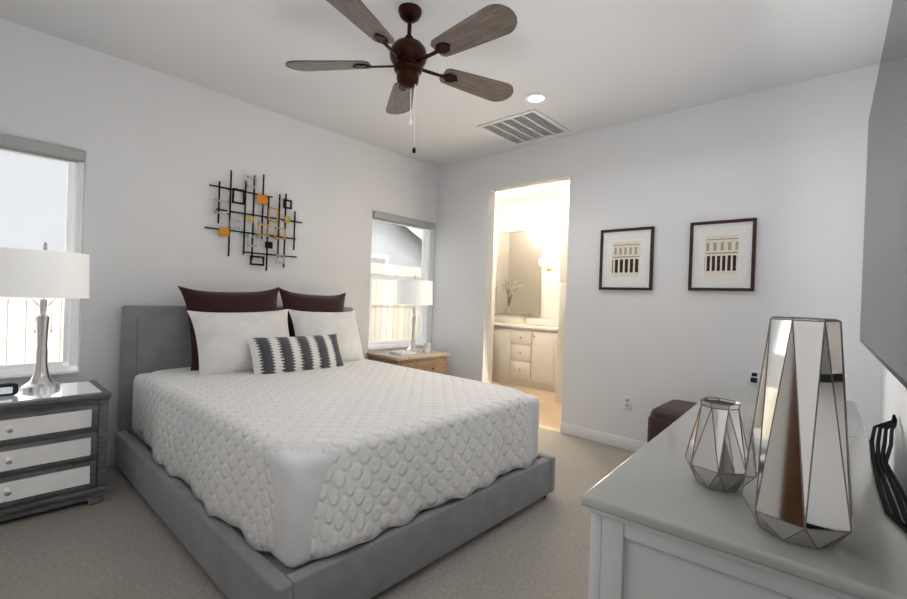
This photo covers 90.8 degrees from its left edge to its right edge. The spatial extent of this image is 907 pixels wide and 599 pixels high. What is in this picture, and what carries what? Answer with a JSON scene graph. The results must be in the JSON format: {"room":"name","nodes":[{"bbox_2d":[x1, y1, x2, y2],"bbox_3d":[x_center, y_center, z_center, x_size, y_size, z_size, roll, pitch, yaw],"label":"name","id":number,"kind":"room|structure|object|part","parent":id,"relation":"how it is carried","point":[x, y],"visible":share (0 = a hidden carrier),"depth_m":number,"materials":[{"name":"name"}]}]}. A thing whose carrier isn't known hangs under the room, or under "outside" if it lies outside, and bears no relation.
{"room":"bedroom","nodes":[
{"label":"bedroom","id":0,"kind":"room"},
{"bbox_2d":[0,18,437,450],"bbox_3d":[-1.810,-0.242,3.813,0.150,2.818,4.811,2,0,42],"label":"wall","id":1,"kind":"structure","parent":0,"point":[162,151],"depth_m":3.40,"materials":[{"name":"paint"}]},
{"bbox_2d":[0,133,85,379],"bbox_3d":[-2.821,-0.257,2.667,0.163,1.480,0.935,2,0,42],"label":"window","id":2,"kind":"structure","parent":1,"relation":"in","point":[73,158],"depth_m":2.97,"materials":[{"name":"plastic"}]},
{"bbox_2d":[107,450,114,465],"bbox_3d":[-1.796,1.119,3.764,0.018,0.100,4.511,2,0,42],"label":"baseboard","id":3,"kind":"structure","parent":1,"relation":"attached to","point":[110,454],"depth_m":3.11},
{"bbox_2d":[204,170,301,270],"bbox_3d":[-1.672,-0.658,3.805,0.041,0.820,0.820,2,0,42],"label":"sculpture","id":4,"kind":"object","parent":1,"relation":"attached to","point":[261,199],"visible":0.94,"depth_m":3.78,"materials":[{"name":"grey metal"}]},
{"bbox_2d":[368,211,435,349],"bbox_3d":[-0.607,-0.192,5.109,0.163,1.480,0.930,2,0,42],"label":"window","id":5,"kind":"structure","parent":1,"relation":"in","point":[424,233],"depth_m":5.21,"materials":[{"name":"plastic"}]},
{"bbox_2d":[0,427,635,598],"bbox_3d":[-0.395,1.276,2.389,4.250,0.100,4.662,2,0,42],"label":"floor carpet","id":6,"kind":"object","parent":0,"point":[121,541],"visible":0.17,"depth_m":2.13,"materials":[{"name":"beige carpet"}]},
{"bbox_2d":[0,380,111,521],"bbox_3d":[-2.424,0.836,2.419,0.508,0.636,0.833,2,0,42],"label":"nightstand","id":7,"kind":"object","parent":6,"relation":"on","point":[53,449],"visible":1,"depth_m":2.40,"materials":[{"name":"grey wood"}]},
{"bbox_2d":[0,383,18,396],"bbox_3d":[-2.418,0.483,2.379,0.051,0.070,0.150,2,0,42],"label":"alarm clock","id":8,"kind":"object","parent":7,"relation":"on","point":[9,389],"visible":1,"depth_m":2.39,"materials":[{"name":"black plastic"}]},
{"bbox_2d":[0,242,88,391],"bbox_3d":[-2.376,0.091,2.588,0.412,0.854,0.412,2,0,42],"label":"lamp","id":9,"kind":"object","parent":7,"relation":"on","point":[31,274],"visible":1,"depth_m":2.48,"materials":[{"name":"white fabric"}]},
{"bbox_2d":[115,286,554,598],"bbox_3d":[-0.825,0.564,2.988,2.405,1.287,1.895,2,0,42],"label":"bed","id":10,"kind":"object","parent":6,"relation":"on","point":[296,446],"visible":1,"depth_m":2.21,"materials":[{"name":"grey fabric"}]},
{"bbox_2d":[136,359,532,559],"bbox_3d":[-0.808,0.743,2.943,2.305,0.410,1.816,2,0,42],"label":"quilt","id":11,"kind":"object","parent":10,"relation":"on","point":[314,462],"depth_m":2.09,"materials":[{"name":"white fabric"}]},
{"bbox_3d":[-0.831,0.765,2.962,2.223,0.415,1.695,2,0,42],"label":"mattress","id":12,"kind":"part","parent":10,"relation":"part of","materials":[{"name":"white fabric"}]},
{"bbox_2d":[367,348,448,374],"bbox_3d":[-0.485,0.889,4.802,0.522,0.640,0.740,2,0,42],"label":"nightstand","id":13,"kind":"object","parent":6,"relation":"on","point":[433,361],"visible":0.38,"depth_m":4.65,"materials":[{"name":"brown wood"}]},
{"bbox_2d":[389,350,415,355],"bbox_3d":[-0.534,0.556,4.666,0.200,0.025,0.200,2,0,42],"label":"book","id":14,"kind":"object","parent":13,"relation":"on","point":[399,352],"depth_m":4.62,"materials":[{"name":"white paper"}]},
{"bbox_2d":[396,275,432,352],"bbox_3d":[-0.431,0.151,4.866,0.400,0.838,0.400,2,0,42],"label":"lamp","id":15,"kind":"object","parent":13,"relation":"on","point":[414,292],"visible":0.96,"depth_m":4.71,"materials":[{"name":"white fabric"}]},
{"bbox_2d":[423,343,430,352],"bbox_3d":[-0.296,0.530,4.905,0.080,0.090,0.190,2,0,3],"label":"candle jar","id":16,"kind":"object","parent":13,"relation":"on","point":[427,348],"depth_m":4.92,"materials":[{"name":"white ceramic"}]},
{"bbox_2d":[647,399,696,442],"bbox_3d":[1.742,1.037,3.176,0.560,0.520,0.530,2,0,42],"label":"ottoman","id":17,"kind":"object","parent":6,"relation":"on","point":[662,417],"visible":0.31,"depth_m":3.13,"materials":[{"name":"leather"}]},
{"bbox_2d":[581,384,906,598],"bbox_3d":[0.930,0.839,1.365,0.496,0.880,1.655,2,0,39],"label":"dresser","id":18,"kind":"object","parent":6,"relation":"on","point":[665,524],"visible":0.69,"depth_m":0.80,"materials":[{"name":"paint"}]},
{"bbox_2d":[685,397,747,491],"bbox_3d":[0.550,0.299,0.935,0.120,0.176,0.123,2,0,42],"label":"vase","id":19,"kind":"object","parent":18,"relation":"on","point":[716,453],"visible":0.96,"depth_m":0.90,"materials":[{"name":"silver metal"}]},
{"bbox_2d":[741,316,852,549],"bbox_3d":[0.573,0.209,0.747,0.148,0.359,0.152,2,0,42],"label":"vase","id":20,"kind":"object","parent":18,"relation":"on","point":[796,487],"visible":1,"depth_m":0.70,"materials":[{"name":"silver metal"}]},
{"bbox_2d":[870,414,906,533],"bbox_3d":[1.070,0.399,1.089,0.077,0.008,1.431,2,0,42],"label":"decorative bowl","id":21,"kind":"object","parent":18,"relation":"on","point":[880,464],"visible":1,"depth_m":1.00,"materials":[{"name":"black metal"}]},
{"bbox_2d":[0,0,892,203],"bbox_3d":[0.097,-1.618,3.523,5.220,0.130,6.890,2,0,42],"label":"ceiling","id":22,"kind":"structure","parent":0,"point":[585,66],"depth_m":2.86,"materials":[{"name":"paint"}]},
{"bbox_2d":[285,0,517,152],"bbox_3d":[-0.209,-1.193,2.419,1.283,0.788,1.340,2,0,42],"label":"fan","id":23,"kind":"object","parent":22,"relation":"hanging from","point":[409,56],"visible":1,"depth_m":2.39,"materials":[{"name":"brown wood"}]},
{"bbox_2d":[476,109,570,145],"bbox_3d":[0.644,-1.560,4.099,0.620,0.012,0.620,2,0,42],"label":"ceiling vent","id":24,"kind":"object","parent":22,"relation":"in","point":[532,125],"visible":1,"depth_m":4.07,"materials":[{"name":"white metal"}]},
{"bbox_2d":[524,92,547,103],"bbox_3d":[0.639,-1.558,3.469,0.190,0.010,0.190,2,0,42],"label":"recessed light","id":25,"kind":"object","parent":22,"relation":"in","point":[535,98],"visible":1,"depth_m":3.46,"materials":[{"name":"white plastic"}]},
{"bbox_2d":[489,191,498,383],"bbox_3d":[0.138,-0.189,6.683,1.120,2.818,0.120,2,0,42],"label":"wall","id":26,"kind":"structure","parent":0,"point":[493,286],"depth_m":6.31,"materials":[{"name":"paint"}]},
{"bbox_2d":[492,381,561,431],"bbox_3d":[0.931,1.303,5.837,3.520,0.102,2.228,2,0,42],"label":"floor","id":27,"kind":"structure","parent":0,"point":[550,410],"depth_m":5.26,"materials":[{"name":"tile"}]},
{"bbox_2d":[492,326,557,391],"bbox_3d":[0.904,0.827,6.821,1.830,0.840,0.575,2,0,42],"label":"bathroom vanity","id":28,"kind":"object","parent":27,"relation":"on","point":[524,352],"depth_m":6.36,"materials":[{"name":"wood"}]},
{"bbox_2d":[494,322,557,329],"bbox_3d":[0.919,0.390,6.818,1.860,0.035,0.575,2,0,42],"label":"countertop","id":29,"kind":"structure","parent":28,"relation":"on","point":[529,324],"depth_m":6.53,"materials":[{"name":"beige stone"}]},
{"bbox_2d":[494,195,561,319],"bbox_3d":[1.735,-0.132,6.569,3.640,2.818,0.120,2,0,42],"label":"wall","id":30,"kind":"structure","parent":0,"point":[545,214],"depth_m":6.81,"materials":[{"name":"paint"}]},
{"bbox_2d":[494,229,543,315],"bbox_3d":[1.028,-0.421,7.117,0.876,1.336,0.021,2,0,42],"label":"bathroom mirror","id":31,"kind":"object","parent":30,"relation":"attached to","point":[518,282],"visible":0.92,"depth_m":7.10,"materials":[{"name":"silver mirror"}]},
{"bbox_2d":[494,315,557,325],"bbox_3d":[1.108,0.330,7.023,1.830,0.095,0.020,2,0,42],"label":"backsplash","id":32,"kind":"structure","parent":30,"relation":"attached to","point":[535,321],"depth_m":6.90,"materials":[{"name":"beige stone"}]},
{"bbox_2d":[539,258,555,270],"bbox_3d":[1.408,-0.520,6.699,0.270,0.190,0.138,2,0,42],"label":"sconce","id":33,"kind":"object","parent":30,"relation":"attached to","point":[551,263],"visible":1,"depth_m":6.70,"materials":[{"name":"white glass"}]},
{"bbox_2d":[555,180,569,404],"bbox_3d":[1.787,-0.122,5.064,1.260,2.818,0.100,2,0,42],"label":"wall","id":34,"kind":"structure","parent":0,"point":[562,279],"depth_m":5.41,"materials":[{"name":"paint"}]},
{"bbox_2d":[559,283,565,335],"bbox_3d":[1.419,0.127,5.266,0.400,0.632,0.085,2,0,42],"label":"towel rail","id":35,"kind":"object","parent":34,"relation":"attached to","point":[562,308],"visible":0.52,"depth_m":5.32,"materials":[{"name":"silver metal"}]},
{"bbox_2d":[431,63,881,452],"bbox_3d":[1.244,0.365,4.153,3.950,3.818,0.120,2,0,42],"label":"wall","id":36,"kind":"structure","parent":0,"point":[786,166],"depth_m":3.57,"materials":[{"name":"paint"}]},
{"bbox_2d":[560,422,646,451],"bbox_3d":[1.817,1.248,3.521,2.160,0.100,0.014,2,0,42],"label":"baseboard","id":37,"kind":"structure","parent":36,"relation":"attached to","point":[633,445],"depth_m":3.96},
{"bbox_2d":[599,226,654,289],"bbox_3d":[1.483,-0.347,3.853,0.455,0.530,0.028,2,0,42],"label":"picture","id":38,"kind":"object","parent":36,"relation":"attached to","point":[626,258],"visible":1,"depth_m":3.84,"materials":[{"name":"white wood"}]},
{"bbox_2d":[623,396,631,409],"bbox_3d":[1.490,0.884,3.830,0.070,0.114,0.007,2,0,42],"label":"electrical outlet","id":39,"kind":"object","parent":36,"relation":"attached to","point":[627,402],"visible":1,"depth_m":3.83,"materials":[{"name":"white plastic"}]},
{"bbox_2d":[688,218,756,290],"bbox_3d":[2.016,-0.330,3.369,0.435,0.530,0.028,2,0,42],"label":"picture","id":40,"kind":"object","parent":36,"relation":"attached to","point":[722,255],"visible":0.98,"depth_m":3.36,"materials":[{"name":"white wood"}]},
{"bbox_2d":[748,369,760,385],"bbox_3d":[2.161,0.561,3.215,0.070,0.114,0.030,2,0,42],"label":"electrical outlet","id":41,"kind":"object","parent":36,"relation":"attached to","point":[754,376],"visible":0.9,"depth_m":3.22,"materials":[{"name":"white plastic"}]},
{"bbox_2d":[880,364,906,514],"bbox_3d":[1.224,-0.119,1.058,0.150,2.818,4.811,2,0,42],"label":"wall","id":42,"kind":"structure","parent":0,"point":[893,395],"depth_m":1.65,"materials":[{"name":"paint"}]},
{"bbox_2d":[860,0,906,388],"bbox_3d":[1.078,-0.268,1.087,0.109,0.825,1.450,2,0,42],"label":"tv","id":43,"kind":"object","parent":42,"relation":"attached to","point":[883,329],"visible":1,"depth_m":0.94,"materials":[{"name":"black"}]},
{"label":"outside","id":44,"kind":"structure","parent":0,"visible":0},
{"bbox_3d":[-12.809,1.073,14.082,29.850,0.100,45.000,2,0,42],"label":"ground","id":45,"kind":"structure","parent":44,"visible":0},
{"bbox_2d":[0,263,420,364],"bbox_3d":[-3.585,0.319,5.738,0.110,2.150,23.000,2,0,42],"label":"fence","id":46,"kind":"object","parent":45,"relation":"on","point":[54,337],"depth_m":4.93,"materials":[{"name":"brown wood"}]},
{"bbox_2d":[371,220,420,266],"bbox_3d":[-4.766,-0.780,13.925,7.855,4.172,7.932,2,0,42],"label":"house","id":47,"kind":"structure","parent":45,"relation":"on","point":[379,252],"depth_m":12.16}
]}

